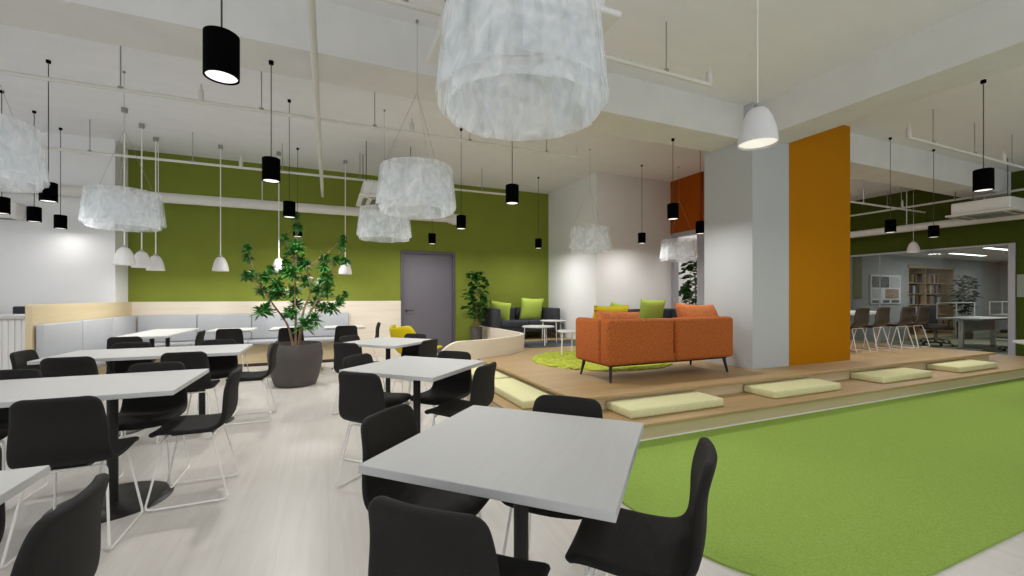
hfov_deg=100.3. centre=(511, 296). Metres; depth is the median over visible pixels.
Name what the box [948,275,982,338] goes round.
plant
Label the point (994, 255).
ceiling
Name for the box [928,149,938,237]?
pendant
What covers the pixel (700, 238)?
door
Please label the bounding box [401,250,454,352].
door
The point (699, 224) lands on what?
pendant
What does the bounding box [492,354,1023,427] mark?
step
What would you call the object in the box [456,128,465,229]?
pendant
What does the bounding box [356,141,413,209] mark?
air conditioner
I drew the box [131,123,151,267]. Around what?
bell pendant
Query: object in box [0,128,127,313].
wall
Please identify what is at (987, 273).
wall
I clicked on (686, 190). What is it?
wall
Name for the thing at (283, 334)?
cafe chair
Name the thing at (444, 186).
chandelier
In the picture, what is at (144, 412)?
cafe chair
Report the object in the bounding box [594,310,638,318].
cushion
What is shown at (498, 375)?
cushion
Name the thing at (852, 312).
meeting table
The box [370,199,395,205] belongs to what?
grille
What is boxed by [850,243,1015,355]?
window
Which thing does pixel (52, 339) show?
bench
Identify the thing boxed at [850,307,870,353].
shell chair
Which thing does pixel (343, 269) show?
bell pendant
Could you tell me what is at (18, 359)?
cafe chair
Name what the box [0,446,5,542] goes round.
cafe chair
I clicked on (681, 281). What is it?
wall
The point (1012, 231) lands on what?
wall
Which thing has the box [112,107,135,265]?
bell pendant
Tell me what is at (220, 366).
cafe chair
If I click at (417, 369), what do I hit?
cafe table
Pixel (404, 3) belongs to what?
pipe
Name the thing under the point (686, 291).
plant
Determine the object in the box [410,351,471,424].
cafe chair
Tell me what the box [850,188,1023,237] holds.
air duct
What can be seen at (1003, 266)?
wall
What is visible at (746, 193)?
column
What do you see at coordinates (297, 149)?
pendant
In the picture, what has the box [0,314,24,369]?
radiator
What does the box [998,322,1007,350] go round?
office chair
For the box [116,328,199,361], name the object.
cafe table
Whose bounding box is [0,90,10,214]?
pendant
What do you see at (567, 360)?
shag rug
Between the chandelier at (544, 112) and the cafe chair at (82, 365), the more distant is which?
the cafe chair at (82, 365)
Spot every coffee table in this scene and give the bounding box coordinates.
[522,325,554,345]
[540,320,565,342]
[557,329,575,354]
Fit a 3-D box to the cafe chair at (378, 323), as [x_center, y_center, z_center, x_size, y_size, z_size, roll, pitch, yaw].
[-2.635,0.880,7.793,0.460,0.788,0.402,0,0,-23]
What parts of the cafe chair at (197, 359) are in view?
leg, leg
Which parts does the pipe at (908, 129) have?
hanger rod, hanger rod, hanger rod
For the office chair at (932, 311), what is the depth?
10.92 m
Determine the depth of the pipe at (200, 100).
4.75 m
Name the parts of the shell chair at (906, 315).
leg, leg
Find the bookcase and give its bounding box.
[908,265,953,338]
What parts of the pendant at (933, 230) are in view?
lamp shade, cord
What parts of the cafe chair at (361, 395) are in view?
leg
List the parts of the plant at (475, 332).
pot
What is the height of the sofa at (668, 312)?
0.694 m
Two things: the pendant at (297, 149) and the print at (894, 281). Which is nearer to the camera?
the pendant at (297, 149)
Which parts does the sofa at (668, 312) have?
armrest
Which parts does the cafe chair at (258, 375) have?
leg, leg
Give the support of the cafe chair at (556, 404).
on the floor
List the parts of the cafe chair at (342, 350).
leg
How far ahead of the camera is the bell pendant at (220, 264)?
7.17 m
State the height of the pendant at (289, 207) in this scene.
1.525 m
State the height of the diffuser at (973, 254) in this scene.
0.005 m
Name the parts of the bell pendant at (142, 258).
rod, lamp shade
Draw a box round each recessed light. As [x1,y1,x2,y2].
[947,252,987,255]
[982,247,1007,250]
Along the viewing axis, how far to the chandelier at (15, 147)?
2.95 m
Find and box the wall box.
[548,172,671,338]
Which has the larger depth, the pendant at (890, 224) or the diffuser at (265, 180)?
the pendant at (890, 224)
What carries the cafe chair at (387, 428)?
on the floor
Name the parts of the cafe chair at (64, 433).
leg, leg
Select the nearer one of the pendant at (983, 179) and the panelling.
the pendant at (983, 179)
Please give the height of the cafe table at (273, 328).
0.740 m
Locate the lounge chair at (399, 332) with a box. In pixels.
[389,324,441,380]
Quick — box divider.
[25,302,131,350]
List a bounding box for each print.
[872,276,888,287]
[872,289,880,298]
[885,289,898,298]
[890,277,899,287]
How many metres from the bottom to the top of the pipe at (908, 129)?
0.495 m
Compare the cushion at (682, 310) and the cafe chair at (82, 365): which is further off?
the cushion at (682, 310)
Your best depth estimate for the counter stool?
6.27 m
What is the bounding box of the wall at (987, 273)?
[850,255,998,341]
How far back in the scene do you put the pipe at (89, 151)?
6.69 m
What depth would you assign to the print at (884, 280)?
12.03 m
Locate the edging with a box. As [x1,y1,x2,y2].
[640,376,1023,440]
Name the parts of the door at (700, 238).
post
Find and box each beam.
[0,0,1010,199]
[761,0,1023,143]
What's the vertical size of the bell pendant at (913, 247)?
1.535 m
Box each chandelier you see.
[0,85,48,192]
[78,71,165,231]
[356,109,411,242]
[376,19,455,218]
[435,0,609,140]
[569,149,611,252]
[659,166,698,261]
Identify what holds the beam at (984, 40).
attached to the ceiling at (800, 41)
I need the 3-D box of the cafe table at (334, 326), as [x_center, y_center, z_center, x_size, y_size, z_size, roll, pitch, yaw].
[-2.982,0.910,7.611,0.660,0.740,0.660,0,0,-23]
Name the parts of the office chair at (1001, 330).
seat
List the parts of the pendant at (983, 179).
lamp shade, cord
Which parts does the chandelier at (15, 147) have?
lamp shade, lamp shade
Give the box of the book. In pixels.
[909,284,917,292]
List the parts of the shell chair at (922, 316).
leg, leg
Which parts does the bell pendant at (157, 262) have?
rod, lamp shade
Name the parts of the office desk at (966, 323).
modesty panel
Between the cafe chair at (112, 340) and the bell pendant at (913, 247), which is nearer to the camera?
the cafe chair at (112, 340)
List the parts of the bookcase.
shelf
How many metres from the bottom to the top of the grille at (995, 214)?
0.011 m
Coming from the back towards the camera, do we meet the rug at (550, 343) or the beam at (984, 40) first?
the rug at (550, 343)
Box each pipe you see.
[0,46,577,158]
[44,119,505,194]
[306,0,323,196]
[379,0,711,86]
[850,180,925,212]
[850,188,1023,216]
[906,109,1023,168]
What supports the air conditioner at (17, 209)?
attached to the wall at (41, 263)
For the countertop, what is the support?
on the radiator
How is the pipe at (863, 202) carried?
hanging from the ceiling at (800, 41)
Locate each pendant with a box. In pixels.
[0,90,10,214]
[26,110,41,222]
[38,59,57,202]
[53,127,66,228]
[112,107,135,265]
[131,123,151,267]
[146,137,164,270]
[202,0,239,85]
[212,144,228,271]
[262,60,279,183]
[272,151,281,272]
[283,99,295,217]
[293,148,301,236]
[338,160,351,274]
[428,233,435,243]
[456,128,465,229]
[506,127,518,204]
[535,177,541,248]
[638,165,645,243]
[667,138,678,219]
[696,151,703,234]
[737,0,778,150]
[884,137,895,232]
[906,189,919,252]
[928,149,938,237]
[972,79,994,191]
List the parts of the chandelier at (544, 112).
ring frame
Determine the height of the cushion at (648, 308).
0.577 m
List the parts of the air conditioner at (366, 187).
hanger rod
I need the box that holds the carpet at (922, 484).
[622,377,1023,575]
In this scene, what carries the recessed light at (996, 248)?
in the ceiling at (994, 255)
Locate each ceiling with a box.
[0,0,1023,200]
[888,246,1007,261]
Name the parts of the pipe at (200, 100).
hanger rod, hanger rod, hanger rod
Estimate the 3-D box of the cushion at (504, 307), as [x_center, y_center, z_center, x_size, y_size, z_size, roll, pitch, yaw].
[-0.274,0.360,9.567,0.566,0.554,0.209,0,0,14]
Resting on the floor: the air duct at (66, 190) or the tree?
the tree
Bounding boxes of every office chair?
[918,305,951,342]
[919,306,954,346]
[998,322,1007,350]
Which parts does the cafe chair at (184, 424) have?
leg, leg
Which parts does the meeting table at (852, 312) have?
leg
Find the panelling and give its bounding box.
[132,301,400,356]
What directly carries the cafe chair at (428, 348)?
on the floor
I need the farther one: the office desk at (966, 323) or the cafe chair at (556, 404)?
the office desk at (966, 323)
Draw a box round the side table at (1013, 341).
[1012,340,1023,344]
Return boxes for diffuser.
[205,70,237,82]
[264,179,278,182]
[949,253,984,255]
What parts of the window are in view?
frame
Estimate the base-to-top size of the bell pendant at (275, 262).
2.125 m
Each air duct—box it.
[0,143,458,224]
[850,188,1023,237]
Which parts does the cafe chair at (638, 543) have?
leg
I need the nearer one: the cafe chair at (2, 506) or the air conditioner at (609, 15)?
the cafe chair at (2, 506)
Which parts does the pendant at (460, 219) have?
lamp shade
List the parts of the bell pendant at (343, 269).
lamp shade, rod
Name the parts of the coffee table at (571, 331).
leg, leg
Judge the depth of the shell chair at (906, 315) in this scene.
7.66 m
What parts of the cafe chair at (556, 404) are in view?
leg, leg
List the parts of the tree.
pot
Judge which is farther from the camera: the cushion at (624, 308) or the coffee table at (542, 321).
the coffee table at (542, 321)
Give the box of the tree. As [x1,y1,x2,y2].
[237,211,351,387]
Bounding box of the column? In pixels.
[704,102,788,368]
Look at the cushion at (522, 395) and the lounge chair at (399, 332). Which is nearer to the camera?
the cushion at (522, 395)
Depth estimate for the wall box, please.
9.23 m
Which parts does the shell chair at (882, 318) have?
leg, leg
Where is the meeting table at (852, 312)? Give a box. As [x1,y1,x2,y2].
[850,310,879,344]
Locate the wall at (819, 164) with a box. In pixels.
[789,125,849,365]
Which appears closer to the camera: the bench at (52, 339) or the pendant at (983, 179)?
the pendant at (983, 179)
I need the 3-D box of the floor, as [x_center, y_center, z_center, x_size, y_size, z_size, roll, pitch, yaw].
[4.436,1.324,6.147,31.000,0.112,12.200,0,0,-23]
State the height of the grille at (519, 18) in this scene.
0.011 m
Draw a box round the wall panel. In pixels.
[1017,274,1023,296]
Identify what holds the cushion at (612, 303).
on the sofa at (668, 312)
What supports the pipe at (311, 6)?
hanging from the ceiling at (800, 41)
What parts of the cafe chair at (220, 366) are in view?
leg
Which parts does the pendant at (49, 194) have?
lamp shade, cord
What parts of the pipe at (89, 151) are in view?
hanger rod, hanger rod, hanger rod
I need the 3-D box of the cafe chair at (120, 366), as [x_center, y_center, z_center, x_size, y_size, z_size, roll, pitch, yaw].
[-3.915,0.880,4.306,0.402,0.788,0.460,0,0,-23]
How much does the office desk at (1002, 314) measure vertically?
1.110 m
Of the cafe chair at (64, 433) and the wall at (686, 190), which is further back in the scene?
the wall at (686, 190)
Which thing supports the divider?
on the floor
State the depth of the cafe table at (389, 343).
5.08 m
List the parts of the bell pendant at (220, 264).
rod, lamp shade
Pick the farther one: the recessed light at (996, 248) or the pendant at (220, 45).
the recessed light at (996, 248)
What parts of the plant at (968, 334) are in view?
pot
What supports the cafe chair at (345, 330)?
on the floor
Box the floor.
[0,332,1023,575]
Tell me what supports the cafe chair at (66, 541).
on the floor
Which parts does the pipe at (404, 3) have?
hanger rod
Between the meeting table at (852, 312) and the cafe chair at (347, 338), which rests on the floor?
the cafe chair at (347, 338)
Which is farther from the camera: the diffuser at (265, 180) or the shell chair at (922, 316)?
the shell chair at (922, 316)
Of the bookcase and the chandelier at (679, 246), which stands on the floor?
the bookcase
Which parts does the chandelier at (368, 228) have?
lamp shade, lamp shade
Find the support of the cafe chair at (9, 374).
on the floor
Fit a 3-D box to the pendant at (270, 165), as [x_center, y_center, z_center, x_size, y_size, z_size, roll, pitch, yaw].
[-2.141,-1.555,3.799,0.145,1.070,0.145,0,0,-23]
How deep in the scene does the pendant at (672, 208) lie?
5.62 m
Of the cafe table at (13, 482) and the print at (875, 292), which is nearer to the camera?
the cafe table at (13, 482)
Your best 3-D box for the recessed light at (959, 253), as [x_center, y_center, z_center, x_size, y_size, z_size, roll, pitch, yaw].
[12.653,-1.163,11.849,1.840,0.035,0.160,0,0,-23]
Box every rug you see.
[524,339,575,347]
[531,350,672,370]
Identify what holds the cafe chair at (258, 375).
on the floor
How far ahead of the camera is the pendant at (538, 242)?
9.11 m
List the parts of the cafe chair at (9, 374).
leg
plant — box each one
[460,271,489,339]
[679,260,696,304]
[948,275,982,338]
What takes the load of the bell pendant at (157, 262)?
hanging from the ceiling at (800, 41)
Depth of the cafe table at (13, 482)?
1.27 m
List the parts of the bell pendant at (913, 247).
lamp shade, rod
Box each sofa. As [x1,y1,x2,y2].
[482,307,559,337]
[576,316,732,382]
[628,308,677,317]
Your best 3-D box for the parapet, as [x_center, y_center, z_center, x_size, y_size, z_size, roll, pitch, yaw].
[-0.352,0.980,8.031,1.201,0.600,3.699,0,0,5]
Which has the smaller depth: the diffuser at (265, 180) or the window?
the diffuser at (265, 180)
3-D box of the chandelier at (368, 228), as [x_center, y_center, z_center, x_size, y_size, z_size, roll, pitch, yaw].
[-1.742,-1.656,5.838,0.734,1.779,0.718,0,0,4]
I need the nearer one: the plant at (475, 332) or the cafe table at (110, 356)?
the cafe table at (110, 356)
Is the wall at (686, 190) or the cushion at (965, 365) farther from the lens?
the wall at (686, 190)
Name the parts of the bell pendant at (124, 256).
lamp shade, rod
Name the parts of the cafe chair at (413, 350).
leg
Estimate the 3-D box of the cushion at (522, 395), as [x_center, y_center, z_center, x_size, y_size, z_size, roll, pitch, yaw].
[0.055,1.065,4.768,0.380,0.085,1.160,0,0,-23]
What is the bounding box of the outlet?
[449,214,458,224]
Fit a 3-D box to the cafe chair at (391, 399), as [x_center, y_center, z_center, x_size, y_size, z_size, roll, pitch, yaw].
[-1.096,0.880,3.455,0.460,0.788,0.402,0,0,22]
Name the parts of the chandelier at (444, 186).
lamp shade, lamp shade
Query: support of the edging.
on the floor
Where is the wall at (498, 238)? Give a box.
[128,149,547,341]
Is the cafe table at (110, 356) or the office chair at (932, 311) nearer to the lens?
the cafe table at (110, 356)
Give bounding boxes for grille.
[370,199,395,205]
[467,13,569,70]
[966,212,1011,218]
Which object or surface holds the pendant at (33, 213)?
hanging from the ceiling at (800, 41)
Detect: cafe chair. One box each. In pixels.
[0,369,47,511]
[0,396,143,568]
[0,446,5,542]
[10,349,39,370]
[10,473,108,575]
[40,356,122,437]
[98,362,189,487]
[104,336,155,402]
[110,342,152,373]
[144,366,242,511]
[156,351,221,443]
[187,339,239,416]
[195,330,205,345]
[214,328,248,379]
[225,341,278,424]
[278,327,303,341]
[332,342,360,414]
[333,325,357,372]
[335,371,417,487]
[338,335,385,402]
[340,353,410,462]
[360,404,488,518]
[368,495,550,575]
[373,322,380,360]
[383,333,426,402]
[392,338,437,401]
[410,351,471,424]
[424,362,496,426]
[501,395,608,575]
[565,437,717,575]
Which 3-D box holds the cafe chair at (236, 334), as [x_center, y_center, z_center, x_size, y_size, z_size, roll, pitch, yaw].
[-4.310,0.880,6.572,0.402,0.788,0.460,0,0,-23]
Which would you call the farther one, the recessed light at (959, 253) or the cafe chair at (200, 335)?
the recessed light at (959, 253)
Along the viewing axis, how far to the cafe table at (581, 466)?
1.41 m
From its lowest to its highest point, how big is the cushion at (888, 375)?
0.085 m
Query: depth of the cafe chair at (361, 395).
2.73 m
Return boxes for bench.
[36,315,156,374]
[137,312,348,366]
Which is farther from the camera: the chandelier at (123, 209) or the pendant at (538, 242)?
the pendant at (538, 242)
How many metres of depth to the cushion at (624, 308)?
5.14 m
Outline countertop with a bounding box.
[0,314,24,318]
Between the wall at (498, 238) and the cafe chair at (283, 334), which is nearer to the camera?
the cafe chair at (283, 334)
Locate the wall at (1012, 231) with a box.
[850,170,1023,355]
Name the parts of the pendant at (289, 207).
lamp shade, cord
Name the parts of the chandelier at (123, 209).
lamp shade, lamp shade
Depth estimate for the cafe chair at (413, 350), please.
5.51 m
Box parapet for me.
[442,325,523,359]
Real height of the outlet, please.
0.220 m
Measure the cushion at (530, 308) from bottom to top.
0.550 m
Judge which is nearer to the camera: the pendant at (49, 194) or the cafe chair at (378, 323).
the pendant at (49, 194)
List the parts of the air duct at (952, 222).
hanger rod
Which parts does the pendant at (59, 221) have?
lamp shade, cord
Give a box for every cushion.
[471,365,508,378]
[490,300,510,319]
[494,378,548,408]
[501,319,527,327]
[518,319,553,325]
[519,298,543,319]
[593,305,628,317]
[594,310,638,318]
[606,391,722,418]
[610,302,623,305]
[639,299,665,318]
[674,303,717,317]
[744,378,840,398]
[850,367,931,383]
[927,359,997,372]
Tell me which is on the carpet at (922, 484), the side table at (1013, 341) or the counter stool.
the side table at (1013, 341)
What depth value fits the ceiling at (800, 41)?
5.56 m
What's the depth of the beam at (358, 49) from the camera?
3.92 m
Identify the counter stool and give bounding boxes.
[13,306,24,313]
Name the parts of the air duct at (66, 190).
hanger rod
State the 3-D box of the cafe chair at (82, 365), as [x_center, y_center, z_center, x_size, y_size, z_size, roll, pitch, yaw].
[-3.633,0.880,3.598,0.402,0.788,0.460,0,0,-23]
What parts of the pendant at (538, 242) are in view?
lamp shade, cord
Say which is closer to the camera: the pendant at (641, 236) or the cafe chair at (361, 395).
the cafe chair at (361, 395)
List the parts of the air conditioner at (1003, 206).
hanger rod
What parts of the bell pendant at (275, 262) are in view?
lamp shade, rod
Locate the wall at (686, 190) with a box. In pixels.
[670,171,703,233]
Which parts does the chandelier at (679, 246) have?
lamp shade, lamp shade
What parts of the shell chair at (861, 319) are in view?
leg, leg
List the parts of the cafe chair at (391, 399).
leg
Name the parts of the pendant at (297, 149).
lamp shade, cord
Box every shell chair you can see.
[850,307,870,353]
[850,307,890,351]
[875,306,913,349]
[891,306,929,347]
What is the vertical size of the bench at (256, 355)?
0.950 m
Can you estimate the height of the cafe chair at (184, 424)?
0.788 m
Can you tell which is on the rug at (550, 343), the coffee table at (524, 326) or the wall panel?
the coffee table at (524, 326)
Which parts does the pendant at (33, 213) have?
lamp shade, cord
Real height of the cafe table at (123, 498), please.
0.740 m
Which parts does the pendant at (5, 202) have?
cord, lamp shade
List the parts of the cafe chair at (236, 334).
leg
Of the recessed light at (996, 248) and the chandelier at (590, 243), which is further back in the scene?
the recessed light at (996, 248)
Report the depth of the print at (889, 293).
12.24 m
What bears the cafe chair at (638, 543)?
on the floor
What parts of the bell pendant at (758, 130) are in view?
rod, lamp shade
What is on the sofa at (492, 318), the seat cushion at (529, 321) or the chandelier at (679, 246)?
the seat cushion at (529, 321)
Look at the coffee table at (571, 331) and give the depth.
6.89 m
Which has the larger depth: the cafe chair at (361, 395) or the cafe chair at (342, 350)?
the cafe chair at (342, 350)
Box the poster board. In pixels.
[869,274,900,303]
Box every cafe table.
[0,369,208,522]
[0,465,49,504]
[27,344,252,436]
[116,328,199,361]
[205,327,256,332]
[268,326,315,331]
[324,325,365,369]
[339,356,484,432]
[344,337,429,403]
[359,405,642,559]
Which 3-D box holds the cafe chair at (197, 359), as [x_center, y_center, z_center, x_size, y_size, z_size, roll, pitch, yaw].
[-2.938,0.880,3.907,0.402,0.788,0.460,0,0,-23]
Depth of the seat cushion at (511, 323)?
9.30 m
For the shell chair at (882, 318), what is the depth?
7.36 m
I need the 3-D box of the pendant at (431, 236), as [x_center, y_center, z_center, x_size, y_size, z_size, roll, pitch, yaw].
[-1.563,-1.782,8.361,0.145,1.525,0.145,0,0,-23]
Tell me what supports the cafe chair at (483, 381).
on the floor
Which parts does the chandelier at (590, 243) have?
lamp shade, lamp shade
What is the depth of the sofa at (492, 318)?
9.49 m
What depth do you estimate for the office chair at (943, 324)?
11.66 m
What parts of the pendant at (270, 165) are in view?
lamp shade, cord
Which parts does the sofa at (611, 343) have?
leg, armrest, leg, rail, leg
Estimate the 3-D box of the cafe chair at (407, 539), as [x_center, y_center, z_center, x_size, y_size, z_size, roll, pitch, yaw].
[-0.132,0.880,1.180,0.402,0.788,0.460,0,0,22]
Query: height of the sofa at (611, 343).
0.703 m
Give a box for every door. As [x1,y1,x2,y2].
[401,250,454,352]
[672,230,703,308]
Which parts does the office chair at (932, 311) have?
backrest, stem, seat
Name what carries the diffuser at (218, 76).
attached to the pendant at (220, 45)
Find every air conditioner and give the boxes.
[0,202,24,219]
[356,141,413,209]
[426,0,621,87]
[945,158,1023,220]
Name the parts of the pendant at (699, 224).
lamp shade, cord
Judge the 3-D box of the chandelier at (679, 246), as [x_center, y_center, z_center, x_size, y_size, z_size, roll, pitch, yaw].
[3.277,-1.616,8.391,0.721,1.859,0.736,0,0,15]
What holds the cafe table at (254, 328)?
on the floor
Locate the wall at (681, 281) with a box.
[679,235,696,304]
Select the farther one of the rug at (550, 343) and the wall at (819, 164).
the rug at (550, 343)
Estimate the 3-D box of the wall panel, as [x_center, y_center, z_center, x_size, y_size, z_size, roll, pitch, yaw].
[10.631,-0.210,7.901,0.030,0.460,1.740,0,0,-23]
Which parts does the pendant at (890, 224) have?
lamp shade, cord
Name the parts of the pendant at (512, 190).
lamp shade, cord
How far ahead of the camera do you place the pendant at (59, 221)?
6.44 m
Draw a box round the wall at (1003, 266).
[999,262,1007,332]
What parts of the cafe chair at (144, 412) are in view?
leg, leg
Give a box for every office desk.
[936,302,1007,350]
[989,301,1007,339]
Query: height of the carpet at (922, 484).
0.012 m
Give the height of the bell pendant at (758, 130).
1.545 m
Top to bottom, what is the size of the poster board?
0.820 m
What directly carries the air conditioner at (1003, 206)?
hanging from the ceiling at (800, 41)
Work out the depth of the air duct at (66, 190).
7.46 m
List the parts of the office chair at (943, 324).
seat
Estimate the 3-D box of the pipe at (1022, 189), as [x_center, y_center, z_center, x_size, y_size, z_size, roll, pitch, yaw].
[10.313,-2.296,7.362,0.044,0.497,11.400,0,0,-23]
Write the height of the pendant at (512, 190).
1.070 m
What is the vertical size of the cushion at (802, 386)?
0.085 m
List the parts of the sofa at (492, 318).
armrest, seat, armrest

